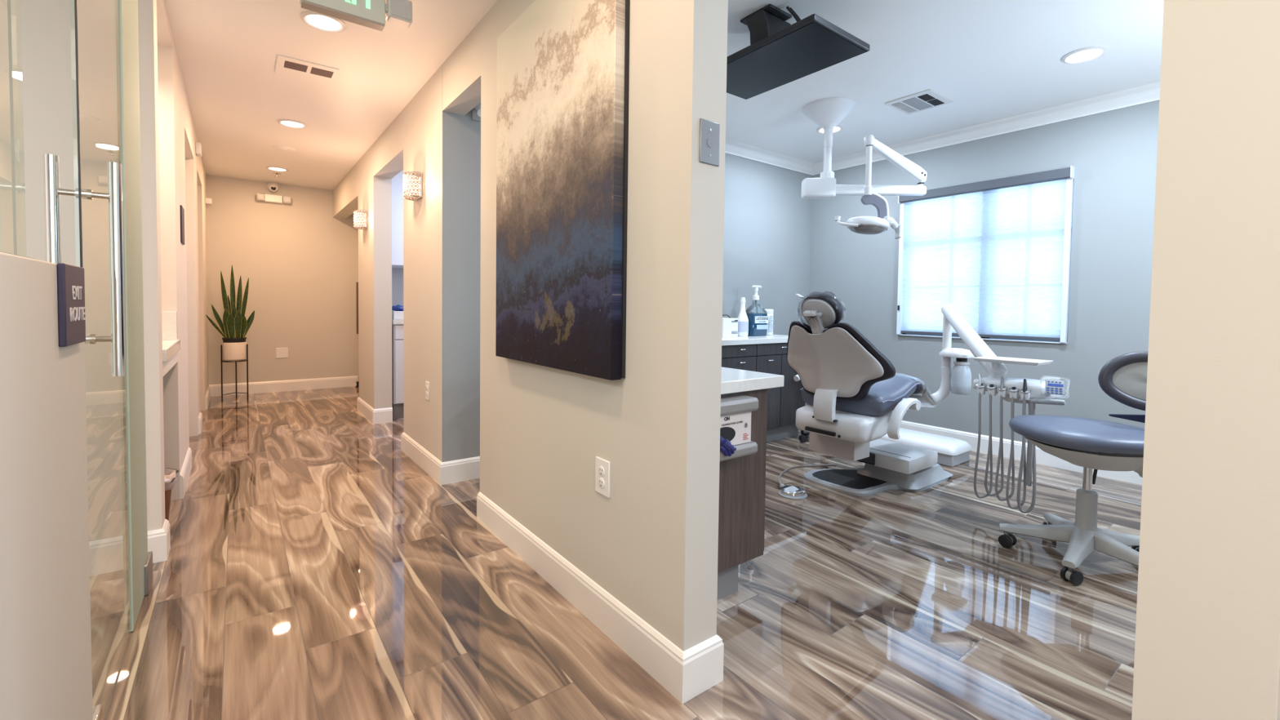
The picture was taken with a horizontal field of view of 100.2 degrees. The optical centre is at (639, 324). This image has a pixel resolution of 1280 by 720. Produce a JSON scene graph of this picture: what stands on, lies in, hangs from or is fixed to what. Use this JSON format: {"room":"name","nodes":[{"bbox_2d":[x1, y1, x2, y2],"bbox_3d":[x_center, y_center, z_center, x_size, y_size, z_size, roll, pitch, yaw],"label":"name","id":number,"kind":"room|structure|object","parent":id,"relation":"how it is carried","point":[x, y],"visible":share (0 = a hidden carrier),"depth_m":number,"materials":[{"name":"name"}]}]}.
{"room":"dental clinic","nodes":[
{"label":"dental clinic","id":0,"kind":"room"},
{"bbox_2d":[0,252,93,719],"bbox_3d":[-0.261,0.502,-0.194,0.160,1.122,3.170,-1,2,-37],"label":"wall","id":1,"kind":"structure","parent":0,"point":[46,672],"depth_m":0.85,"materials":[{"name":"grey paint"}]},
{"bbox_2d":[57,262,85,346],"bbox_3d":[-1.061,-0.036,1.001,0.011,0.147,0.153,-1,2,-37],"label":"route sign","id":2,"kind":"object","parent":1,"relation":"attached to","point":[70,278],"visible":1,"depth_m":0.97,"materials":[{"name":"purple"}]},
{"bbox_2d":[0,0,208,541],"bbox_3d":[-3.635,-0.329,3.780,0.750,2.430,4.670,-1,2,-37],"label":"wall","id":3,"kind":"structure","parent":0,"point":[38,91],"depth_m":2.06,"materials":[{"name":"white paint"}]},
{"bbox_2d":[88,385,210,576],"bbox_3d":[-3.600,0.820,3.847,0.665,0.130,4.685,-1,2,-37],"label":"baseboard","id":4,"kind":"structure","parent":3,"relation":"attached to","point":[102,553],"depth_m":2.16,"materials":[{"name":"white wood"}]},
{"bbox_2d":[161,311,177,340],"bbox_3d":[-2.580,0.010,2.701,0.370,0.148,0.025,-1,2,-37],"label":"backsplash","id":5,"kind":"structure","parent":3,"relation":"attached to","point":[169,319],"depth_m":2.79,"materials":[{"name":"white stone"}]},
{"bbox_2d":[161,311,180,361],"bbox_3d":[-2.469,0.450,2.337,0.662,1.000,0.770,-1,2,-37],"label":"countertop","id":6,"kind":"structure","parent":3,"relation":"attached to","point":[171,344],"depth_m":2.77,"materials":[{"name":"white stone"}]},
{"bbox_2d":[180,204,184,244],"bbox_3d":[-2.664,-0.575,3.117,0.008,0.210,0.180,-1,2,-37],"label":"door sign","id":7,"kind":"object","parent":3,"relation":"attached to","point":[182,211],"visible":1,"depth_m":3.07,"materials":[{"name":"blue"}]},
{"bbox_2d":[195,142,201,156],"bbox_3d":[-3.587,-1.419,4.352,0.037,0.090,0.120,-1,2,-37],"label":"wall sensor","id":8,"kind":"object","parent":3,"relation":"attached to","point":[197,145],"visible":1,"depth_m":4.31,"materials":[{"name":"white plastic"}]},
{"bbox_2d":[205,197,212,205],"bbox_3d":[-4.631,-1.314,5.750,0.054,0.060,0.140,-1,2,-37],"label":"door chime","id":9,"kind":"object","parent":3,"relation":"attached to","point":[208,201],"visible":0.98,"depth_m":5.70,"materials":[{"name":"white plastic"}]},
{"bbox_2d":[205,174,359,384],"bbox_3d":[-2.814,-0.439,7.383,5.400,2.430,0.100,-1,2,-37],"label":"wall","id":10,"kind":"structure","parent":0,"point":[300,260],"depth_m":6.29,"materials":[{"name":"grey paint"}]},
{"bbox_2d":[266,182,278,191],"bbox_3d":[-4.211,-1.580,6.143,0.110,0.123,0.119,-1,2,-37],"label":"security camera","id":11,"kind":"object","parent":10,"relation":"attached to","point":[273,187],"visible":1,"depth_m":6.12,"materials":[{"name":"white plastic"}]},
{"bbox_2d":[256,193,291,204],"bbox_3d":[-4.214,-1.445,6.165,0.328,0.085,0.094,-1,2,-37],"label":"emergency light","id":12,"kind":"object","parent":10,"relation":"attached to","point":[260,197],"visible":1,"depth_m":6.15,"materials":[{"name":"white plastic"}]},
{"bbox_2d":[275,347,288,358],"bbox_3d":[-4.211,0.338,6.298,0.120,0.120,0.007,-1,2,-37],"label":"blank plate","id":13,"kind":"object","parent":10,"relation":"attached to","point":[281,353],"visible":1,"depth_m":6.29,"materials":[{"name":"white plastic"}]},
{"bbox_2d":[208,375,357,396],"bbox_3d":[-4.165,0.729,6.344,1.470,0.130,0.015,-1,2,-37],"label":"baseboard","id":14,"kind":"structure","parent":10,"relation":"attached to","point":[344,381],"depth_m":6.31,"materials":[{"name":"white wood"}]},
{"bbox_2d":[332,64,442,461],"bbox_3d":[-0.889,-0.369,6.037,3.945,2.430,4.370,-1,2,-37],"label":"wall","id":15,"kind":"structure","parent":0,"point":[412,141],"depth_m":3.73,"materials":[{"name":"grey paint"}]},
{"bbox_2d":[353,209,367,229],"bbox_3d":[-2.553,-0.952,4.877,0.100,0.158,0.191,-1,2,-37],"label":"sconce","id":16,"kind":"object","parent":15,"relation":"attached to","point":[360,220],"visible":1,"depth_m":4.82,"materials":[{"name":"glass"}]},
{"bbox_2d":[356,396,392,424],"bbox_3d":[-2.495,0.795,5.018,0.160,0.130,0.769,-1,2,-37],"label":"baseboard","id":17,"kind":"structure","parent":15,"relation":"attached to","point":[380,415],"depth_m":4.74,"materials":[{"name":"white"}]},
{"bbox_2d":[402,171,422,200],"bbox_3d":[-1.470,-0.888,3.440,0.100,0.158,0.191,-1,2,-37],"label":"sconce","id":18,"kind":"object","parent":15,"relation":"attached to","point":[413,185],"visible":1,"depth_m":3.39,"materials":[{"name":"glass"}]},
{"bbox_2d":[425,381,429,400],"bbox_3d":[-1.336,0.418,3.359,0.011,0.115,0.070,-1,2,-37],"label":"wall outlet","id":19,"kind":"object","parent":15,"relation":"attached to","point":[427,384],"visible":1,"depth_m":3.35,"materials":[{"name":"white plastic"}]},
{"bbox_2d":[400,431,479,485],"bbox_3d":[-1.061,0.855,3.781,0.960,0.130,0.932,-1,2,-37],"label":"baseboard","id":20,"kind":"structure","parent":15,"relation":"attached to","point":[468,468],"depth_m":3.23,"materials":[{"name":"white wood"}]},
{"bbox_2d":[391,267,403,311],"bbox_3d":[-1.881,-0.377,5.896,1.900,2.430,0.100,-1,2,-37],"label":"wall","id":21,"kind":"structure","parent":0,"point":[397,273],"depth_m":5.41,"materials":[{"name":"grey paint"}]},
{"bbox_2d":[391,169,403,268],"bbox_3d":[-1.878,-1.056,5.550,1.498,0.990,0.390,-1,2,-37],"label":"upper cabinet","id":22,"kind":"object","parent":21,"relation":"attached to","point":[397,181],"visible":0.02,"depth_m":5.01,"materials":[{"name":"white laminate"}]},
{"bbox_2d":[89,386,1142,719],"bbox_3d":[-1.020,0.979,2.782,8.100,0.050,10.800,-1,2,-37],"label":"floor","id":23,"kind":"structure","parent":0,"point":[313,569],"depth_m":1.88,"materials":[{"name":"brown wood"}]},
{"bbox_2d":[120,0,153,631],"bbox_3d":[-1.729,-0.239,1.819,0.043,2.430,0.400,-1,2,-37],"label":"door frame","id":24,"kind":"structure","parent":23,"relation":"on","point":[141,560],"depth_m":1.79,"materials":[{"name":"grey"}]},
{"bbox_2d":[43,0,131,719],"bbox_3d":[-1.431,-0.159,1.430,0.129,2.295,0.584,-1,2,-37],"label":"door","id":25,"kind":"structure","parent":24,"relation":"attached to","point":[52,192],"depth_m":1.29,"materials":[{"name":"clear glass"}]},
{"bbox_2d":[164,466,178,520],"bbox_3d":[-2.218,0.804,2.375,0.266,0.296,0.256,-1,2,-37],"label":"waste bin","id":26,"kind":"object","parent":23,"relation":"on","point":[171,474],"visible":0.12,"depth_m":2.40,"materials":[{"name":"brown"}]},
{"bbox_2d":[220,344,248,402],"bbox_3d":[-4.299,0.514,5.679,0.238,0.600,0.239,-1,2,-37],"label":"plant stand","id":27,"kind":"object","parent":23,"relation":"on","point":[246,359],"visible":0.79,"depth_m":5.70,"materials":[{"name":"black metal"}]},
{"bbox_2d":[205,264,254,360],"bbox_3d":[-4.301,-0.120,5.629,0.211,1.009,0.367,2,2,22],"label":"potted snake plant","id":28,"kind":"object","parent":27,"relation":"on","point":[234,327],"visible":1,"depth_m":5.62,"materials":[{"name":"green plant"}]},
{"bbox_2d":[391,324,404,418],"bbox_3d":[-1.812,0.419,5.514,1.465,0.865,0.630,-1,2,-37],"label":"base cabinet","id":29,"kind":"object","parent":23,"relation":"on","point":[397,375],"visible":0.16,"depth_m":4.87,"materials":[{"name":"white laminate"}]},
{"bbox_2d":[391,319,403,324],"bbox_3d":[-1.806,-0.036,5.507,1.495,0.043,0.615,-1,2,-37],"label":"countertop","id":30,"kind":"structure","parent":29,"relation":"on","point":[393,321],"depth_m":4.84,"materials":[{"name":"white stone"}]},
{"bbox_2d":[391,304,403,319],"bbox_3d":[-2.240,-0.115,4.960,0.165,0.137,0.181,-1,2,-37],"label":"glove box","id":31,"kind":"object","parent":30,"relation":"on","point":[397,313],"visible":0.64,"depth_m":4.89,"materials":[{"name":"white cardboard"}]},
{"bbox_2d":[716,388,767,600],"bbox_3d":[-0.058,0.601,2.333,0.540,0.762,1.150,-1,2,-37],"label":"base cabinet","id":32,"kind":"object","parent":23,"relation":"on","point":[742,480],"visible":0.21,"depth_m":1.95,"materials":[{"name":"brown laminate"}]},
{"bbox_2d":[720,395,758,461],"bbox_3d":[0.259,0.354,1.790,0.322,0.196,0.077,-1,2,-37],"label":"dispenser","id":33,"kind":"object","parent":32,"relation":"attached to","point":[732,405],"visible":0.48,"depth_m":1.81,"materials":[{"name":"grey plastic"}]},
{"bbox_2d":[720,411,751,445],"bbox_3d":[0.265,0.356,1.801,0.265,0.108,0.054,-1,2,-37],"label":"glove box","id":34,"kind":"object","parent":33,"relation":"on","point":[735,428],"visible":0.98,"depth_m":1.82,"materials":[{"name":"white cardboard"}]},
{"bbox_2d":[720,435,736,456],"bbox_3d":[0.281,0.399,1.760,0.078,0.071,0.045,1,2,1],"label":"glove","id":35,"kind":"object","parent":34,"relation":"in","point":[726,446],"visible":0.91,"depth_m":1.75,"materials":[{"name":"blue"}]},
{"bbox_2d":[720,367,784,394],"bbox_3d":[-0.041,0.196,2.322,0.561,0.043,1.198,-1,2,-37],"label":"countertop","id":36,"kind":"structure","parent":32,"relation":"on","point":[732,380],"depth_m":1.94,"materials":[{"name":"white stone"}]},
{"bbox_2d":[721,342,804,441],"bbox_3d":[0.373,0.539,3.954,2.145,0.787,0.520,-1,2,-37],"label":"base cabinet","id":37,"kind":"object","parent":23,"relation":"on","point":[783,402],"visible":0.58,"depth_m":4.19,"materials":[{"name":"laminate"}]},
{"bbox_2d":[721,334,788,346],"bbox_3d":[0.382,0.125,3.945,2.175,0.040,0.517,-1,2,-37],"label":"countertop","id":38,"kind":"structure","parent":37,"relation":"on","point":[773,339],"depth_m":4.03,"materials":[{"name":"white stone"}]},
{"bbox_2d":[721,314,737,337],"bbox_3d":[0.662,0.011,4.227,0.165,0.174,0.152,-1,2,-37],"label":"carton","id":39,"kind":"object","parent":38,"relation":"on","point":[730,326],"visible":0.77,"depth_m":4.17,"materials":[{"name":"white cardboard"}]},
{"bbox_2d":[731,320,737,333],"bbox_3d":[0.741,0.021,4.193,0.070,0.108,0.002,-1,2,-37],"label":"print","id":40,"kind":"object","parent":39,"relation":"attached to","point":[734,322],"depth_m":4.19,"materials":[{"name":"white"}]},
{"bbox_2d":[737,297,748,336],"bbox_3d":[0.829,-0.059,4.319,0.109,0.314,0.082,-1,2,-37],"label":"spray bottle","id":41,"kind":"object","parent":38,"relation":"on","point":[743,320],"visible":0.92,"depth_m":4.29,"materials":[{"name":"white plastic"}]},
{"bbox_2d":[745,285,768,336],"bbox_3d":[0.955,-0.111,4.410,0.194,0.414,0.108,-1,2,-37],"label":"mouthwash bottle","id":42,"kind":"object","parent":38,"relation":"on","point":[757,317],"visible":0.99,"depth_m":4.37,"materials":[{"name":"blue plastic"}]},
{"bbox_2d":[764,309,773,335],"bbox_3d":[1.077,-0.018,4.558,0.116,0.221,0.117,-1,2,-37],"label":"wipes canister","id":43,"kind":"object","parent":38,"relation":"on","point":[770,313],"visible":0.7,"depth_m":4.51,"materials":[{"name":"white plastic"}]},
{"bbox_2d":[768,315,773,332],"bbox_3d":[1.108,-0.002,4.511,0.069,0.134,0.003,-1,2,-37],"label":"print","id":44,"kind":"object","parent":43,"relation":"attached to","point":[771,327],"depth_m":4.51,"materials":[{"name":"grey paper"}]},
{"bbox_2d":[798,430,809,442],"bbox_3d":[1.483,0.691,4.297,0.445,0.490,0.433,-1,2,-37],"label":"caster","id":45,"kind":"object","parent":23,"relation":"on","point":[803,438],"visible":0.21,"depth_m":4.23,"materials":[{"name":"black plastic"}]},
{"bbox_2d":[777,463,835,499],"bbox_3d":[0.951,0.908,3.174,0.463,0.117,0.232,-1,3,-45],"label":"foot pedal","id":46,"kind":"object","parent":23,"relation":"on","point":[788,491],"visible":1,"depth_m":3.03,"materials":[{"name":"grey metal"}]},
{"bbox_2d":[786,293,952,496],"bbox_3d":[1.379,0.398,3.167,1.320,1.149,0.734,-1,2,-37],"label":"dental chair","id":47,"kind":"object","parent":23,"relation":"on","point":[855,396],"visible":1,"depth_m":2.85,"materials":[{"name":"grey plastic"}]},
{"bbox_2d":[801,293,843,328],"bbox_3d":[0.947,-0.068,2.804,0.119,0.180,0.225,-1,2,-37],"label":"headrest cover","id":48,"kind":"object","parent":47,"relation":"on","point":[828,312],"depth_m":2.75,"materials":[{"name":"black plastic"}]},
{"bbox_2d":[786,320,895,400],"bbox_3d":[1.004,0.194,2.876,0.260,0.415,0.644,-1,2,-37],"label":"backrest cushion","id":49,"kind":"object","parent":47,"relation":"on","point":[837,362],"depth_m":2.78,"materials":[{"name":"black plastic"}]},
{"bbox_2d":[801,374,916,416],"bbox_3d":[1.219,0.376,3.016,0.370,0.204,0.530,-1,2,-37],"label":"seat cushion","id":50,"kind":"object","parent":47,"relation":"on","point":[881,397],"depth_m":2.82,"materials":[{"name":"blue leather"}]},
{"bbox_2d":[907,303,1065,513],"bbox_3d":[1.929,0.402,3.025,0.662,1.038,0.949,-1,2,-37],"label":"dental delivery unit","id":51,"kind":"object","parent":47,"relation":"attached to","point":[1018,390],"visible":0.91,"depth_m":2.75,"materials":[{"name":"white plastic"}]},
{"bbox_2d":[938,347,974,365],"bbox_3d":[1.986,0.202,3.349,0.176,0.100,0.180,-1,2,-37],"label":"holder","id":52,"kind":"object","parent":51,"relation":"on","point":[962,355],"depth_m":3.31,"materials":[{"name":"white plastic"}]},
{"bbox_2d":[950,364,971,395],"bbox_3d":[2.000,0.343,3.334,0.112,0.184,0.112,-1,2,-37],"label":"water bottle","id":53,"kind":"object","parent":51,"relation":"on","point":[961,375],"depth_m":3.29,"materials":[{"name":"grey plastic"}]},
{"bbox_2d":[972,355,1053,365],"bbox_3d":[1.912,0.188,2.750,0.210,0.016,0.289,-1,2,-37],"label":"tray","id":54,"kind":"object","parent":51,"relation":"on","point":[988,359],"depth_m":2.75,"materials":[{"name":"white plastic"}]},
{"bbox_2d":[878,427,971,466],"bbox_3d":[2.017,0.880,3.959,0.300,0.148,0.700,-1,2,-37],"label":"utility box","id":55,"kind":"object","parent":23,"relation":"on","point":[951,451],"visible":0.49,"depth_m":3.73,"materials":[{"name":"grey plastic"}]},
{"bbox_2d":[998,351,1148,586],"bbox_3d":[1.908,0.561,2.263,0.630,0.897,0.590,-1,2,-37],"label":"stool","id":56,"kind":"object","parent":23,"relation":"on","point":[1090,444],"visible":0.65,"depth_m":2.24,"materials":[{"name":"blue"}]},
{"bbox_2d":[1008,414,1144,454],"bbox_3d":[1.891,0.459,2.267,0.533,0.080,0.478,1,2,7],"label":"seat cushion","id":57,"kind":"object","parent":56,"relation":"on","point":[1066,434],"depth_m":2.15,"materials":[{"name":"blue leather"}]},
{"bbox_2d":[1030,438,1143,457],"bbox_3d":[1.903,0.494,2.252,0.469,0.021,0.429,1,2,-1],"label":"cushion","id":58,"kind":"object","parent":56,"relation":"on","point":[1082,451],"depth_m":2.08,"materials":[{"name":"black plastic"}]},
{"bbox_2d":[441,102,812,462],"bbox_3d":[0.393,-0.295,4.338,3.944,2.430,0.120,-1,2,-37],"label":"wall","id":59,"kind":"structure","parent":0,"point":[767,220],"depth_m":4.47,"materials":[{"name":"grey paint"}]},
{"bbox_2d":[471,104,480,121],"bbox_3d":[-0.944,-1.258,3.143,0.052,0.100,0.114,-1,2,-37],"label":"wall bracket","id":60,"kind":"object","parent":59,"relation":"attached to","point":[476,111],"visible":0.73,"depth_m":3.17,"materials":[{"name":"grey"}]},
{"bbox_2d":[164,0,1164,190],"bbox_3d":[-0.988,-1.499,2.699,8.100,0.050,10.800,-1,2,-37],"label":"ceiling","id":61,"kind":"structure","parent":0,"point":[994,60],"depth_m":3.08,"materials":[{"name":"white paint"}]},
{"bbox_2d":[266,166,288,171],"bbox_3d":[-3.745,-1.600,5.528,0.195,0.010,0.195,-1,2,-37],"label":"recessed light","id":62,"kind":"object","parent":61,"relation":"in","point":[273,168],"visible":1,"depth_m":5.51,"materials":[{"name":"white glass"}]},
{"bbox_2d":[272,145,295,151],"bbox_3d":[-3.188,-1.566,4.797,0.170,0.014,0.170,-1,2,-37],"label":"smoke detector","id":63,"kind":"object","parent":61,"relation":"attached to","point":[284,148],"visible":1,"depth_m":4.78,"materials":[{"name":"white paint"}]},
{"bbox_2d":[276,119,306,128],"bbox_3d":[-2.675,-1.539,4.120,0.195,0.010,0.195,-1,2,-37],"label":"recessed light","id":64,"kind":"object","parent":61,"relation":"in","point":[287,122],"visible":1,"depth_m":4.11,"materials":[{"name":"white"}]},
{"bbox_2d":[274,54,338,85],"bbox_3d":[-1.975,-1.498,3.173,0.302,0.010,0.285,-1,2,-37],"label":"ceiling vent","id":65,"kind":"object","parent":61,"relation":"in","point":[288,66],"visible":1,"depth_m":3.15,"materials":[{"name":"white paint"}]},
{"bbox_2d":[300,10,346,32],"bbox_3d":[-1.546,-1.474,2.618,0.195,0.010,0.195,-1,2,-37],"label":"recessed light","id":66,"kind":"object","parent":61,"relation":"in","point":[317,20],"visible":0.94,"depth_m":2.61,"materials":[{"name":"white"}]},
{"bbox_2d":[299,0,412,31],"bbox_3d":[-1.163,-1.358,2.215,0.410,0.204,0.072,-1,2,-37],"label":"exit sign","id":67,"kind":"object","parent":61,"relation":"hanging from","point":[371,14],"visible":1,"depth_m":2.23,"materials":[{"name":"white plastic"}]},
{"bbox_2d":[385,0,412,27],"bbox_3d":[-1.041,-1.350,2.307,0.104,0.093,0.072,-1,2,-37],"label":"lamp","id":68,"kind":"object","parent":67,"relation":"attached to","point":[399,12],"depth_m":2.29,"materials":[{"name":"white"}]},
{"bbox_2d":[726,4,870,99],"bbox_3d":[0.635,-1.328,2.517,0.410,0.237,0.720,-1,2,-37],"label":"monitor","id":69,"kind":"object","parent":61,"relation":"hanging from","point":[780,52],"visible":0.98,"depth_m":2.44,"materials":[{"name":"black plastic"}]},
{"bbox_2d":[816,124,843,133],"bbox_3d":[1.448,-1.484,4.086,0.195,0.010,0.195,-1,2,-37],"label":"recessed light","id":70,"kind":"object","parent":61,"relation":"in","point":[837,128],"visible":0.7,"depth_m":4.08,"materials":[{"name":"white"}]},
{"bbox_2d":[800,97,927,239],"bbox_3d":[1.480,-0.999,3.460,0.835,0.937,0.644,1,2,14],"label":"lamp","id":71,"kind":"object","parent":61,"relation":"hanging from","point":[827,113],"visible":1,"depth_m":3.56,"materials":[{"name":"white plastic"}]},
{"bbox_2d":[884,88,952,114],"bbox_3d":[1.838,-1.459,3.531,0.318,0.012,0.295,-1,2,-37],"label":"ceiling vent","id":72,"kind":"object","parent":61,"relation":"in","point":[928,99],"visible":1,"depth_m":3.51,"materials":[{"name":"white metal"}]},
{"bbox_2d":[1061,45,1108,63],"bbox_3d":[2.367,-1.430,2.851,0.195,0.010,0.195,-1,2,-37],"label":"recessed light","id":73,"kind":"object","parent":61,"relation":"in","point":[1086,54],"visible":1,"depth_m":2.84,"materials":[{"name":"white"}]},
{"bbox_2d":[442,0,1279,719],"bbox_3d":[0.220,-0.199,1.395,0.125,2.430,4.375,-1,2,-37],"label":"wall","id":74,"kind":"structure","parent":0,"point":[1207,642],"depth_m":0.71,"materials":[{"name":"grey paint"}]},
{"bbox_2d":[495,0,630,380],"bbox_3d":[-0.331,-0.530,1.978,0.047,1.372,0.918,-1,2,-37],"label":"canvas painting","id":75,"kind":"object","parent":74,"relation":"attached to","point":[563,65],"visible":1,"depth_m":1.85,"materials":[{"name":"fabric"}]},
{"bbox_2d":[476,491,724,703],"bbox_3d":[-0.290,0.922,2.090,0.155,0.130,1.546,-1,2,-37],"label":"baseboard","id":76,"kind":"structure","parent":74,"relation":"attached to","point":[686,674],"depth_m":1.67,"materials":[{"name":"white wood"}]},
{"bbox_2d":[595,456,610,497],"bbox_3d":[-0.124,0.500,1.752,0.011,0.118,0.083,-1,2,-37],"label":"wall outlet","id":77,"kind":"object","parent":74,"relation":"attached to","point":[602,467],"visible":1,"depth_m":1.74,"materials":[{"name":"white plastic"}]},
{"bbox_2d":[598,477,604,488],"bbox_3d":[-0.124,0.519,1.752,0.009,0.033,0.033,-1,2,-37],"label":"receptacle","id":78,"kind":"object","parent":77,"relation":"attached to","point":[601,480],"depth_m":1.75,"materials":[{"name":"white plastic"}]},
{"bbox_2d":[598,466,604,476],"bbox_3d":[-0.124,0.480,1.751,0.009,0.033,0.033,-1,2,-37],"label":"receptacle","id":79,"kind":"object","parent":77,"relation":"attached to","point":[601,468],"depth_m":1.75,"materials":[{"name":"white plastic"}]},
{"bbox_2d":[699,118,719,166],"bbox_3d":[0.187,-0.486,1.435,0.072,0.115,0.006,-1,2,-37],"label":"wall plate","id":80,"kind":"object","parent":74,"relation":"attached to","point":[709,131],"visible":1,"depth_m":1.43,"materials":[{"name":"grey plastic"}]},
{"bbox_2d":[806,332,1148,443],"bbox_3d":[3.003,0.556,3.526,0.120,0.852,4.375,-1,2,-37],"label":"wall","id":81,"kind":"structure","parent":0,"point":[1079,366],"depth_m":3.87,"materials":[{"name":"grey paint"}]},
{"bbox_2d":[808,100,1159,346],"bbox_3d":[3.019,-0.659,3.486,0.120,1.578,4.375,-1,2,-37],"label":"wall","id":82,"kind":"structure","parent":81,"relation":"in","point":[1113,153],"depth_m":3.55,"materials":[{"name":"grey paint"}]},
{"bbox_2d":[724,81,1159,175],"bbox_3d":[1.633,-1.386,2.409,3.375,0.088,4.375,-1,2,-37],"label":"trim","id":83,"kind":"structure","parent":82,"relation":"attached to","point":[1150,92],"depth_m":3.97,"materials":[{"name":"white"}]},
{"bbox_2d":[896,165,1074,343],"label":"window","id":84,"kind":"structure","parent":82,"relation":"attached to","point":[997,251],"depth_m":3.94,"materials":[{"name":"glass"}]},
{"bbox_2d":[899,420,1142,484],"bbox_3d":[2.967,0.918,3.468,0.015,0.130,4.300,-1,2,-37],"label":"baseboard","id":85,"kind":"structure","parent":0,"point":[1043,458],"depth_m":3.86,"materials":[{"name":"white wood"}]},
{"bbox_3d":[-2.967,-0.401,6.173,0.100,2.430,1.650,-1,2,-37],"label":"wall","id":86,"kind":"structure","parent":0,"visible":0},
{"bbox_2d":[355,282,358,333],"bbox_3d":[-3.459,-0.198,6.651,0.115,0.640,0.030,-1,2,-37],"label":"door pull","id":87,"kind":"object","parent":86,"relation":"attached to","point":[357,283],"visible":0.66,"depth_m":6.61,"materials":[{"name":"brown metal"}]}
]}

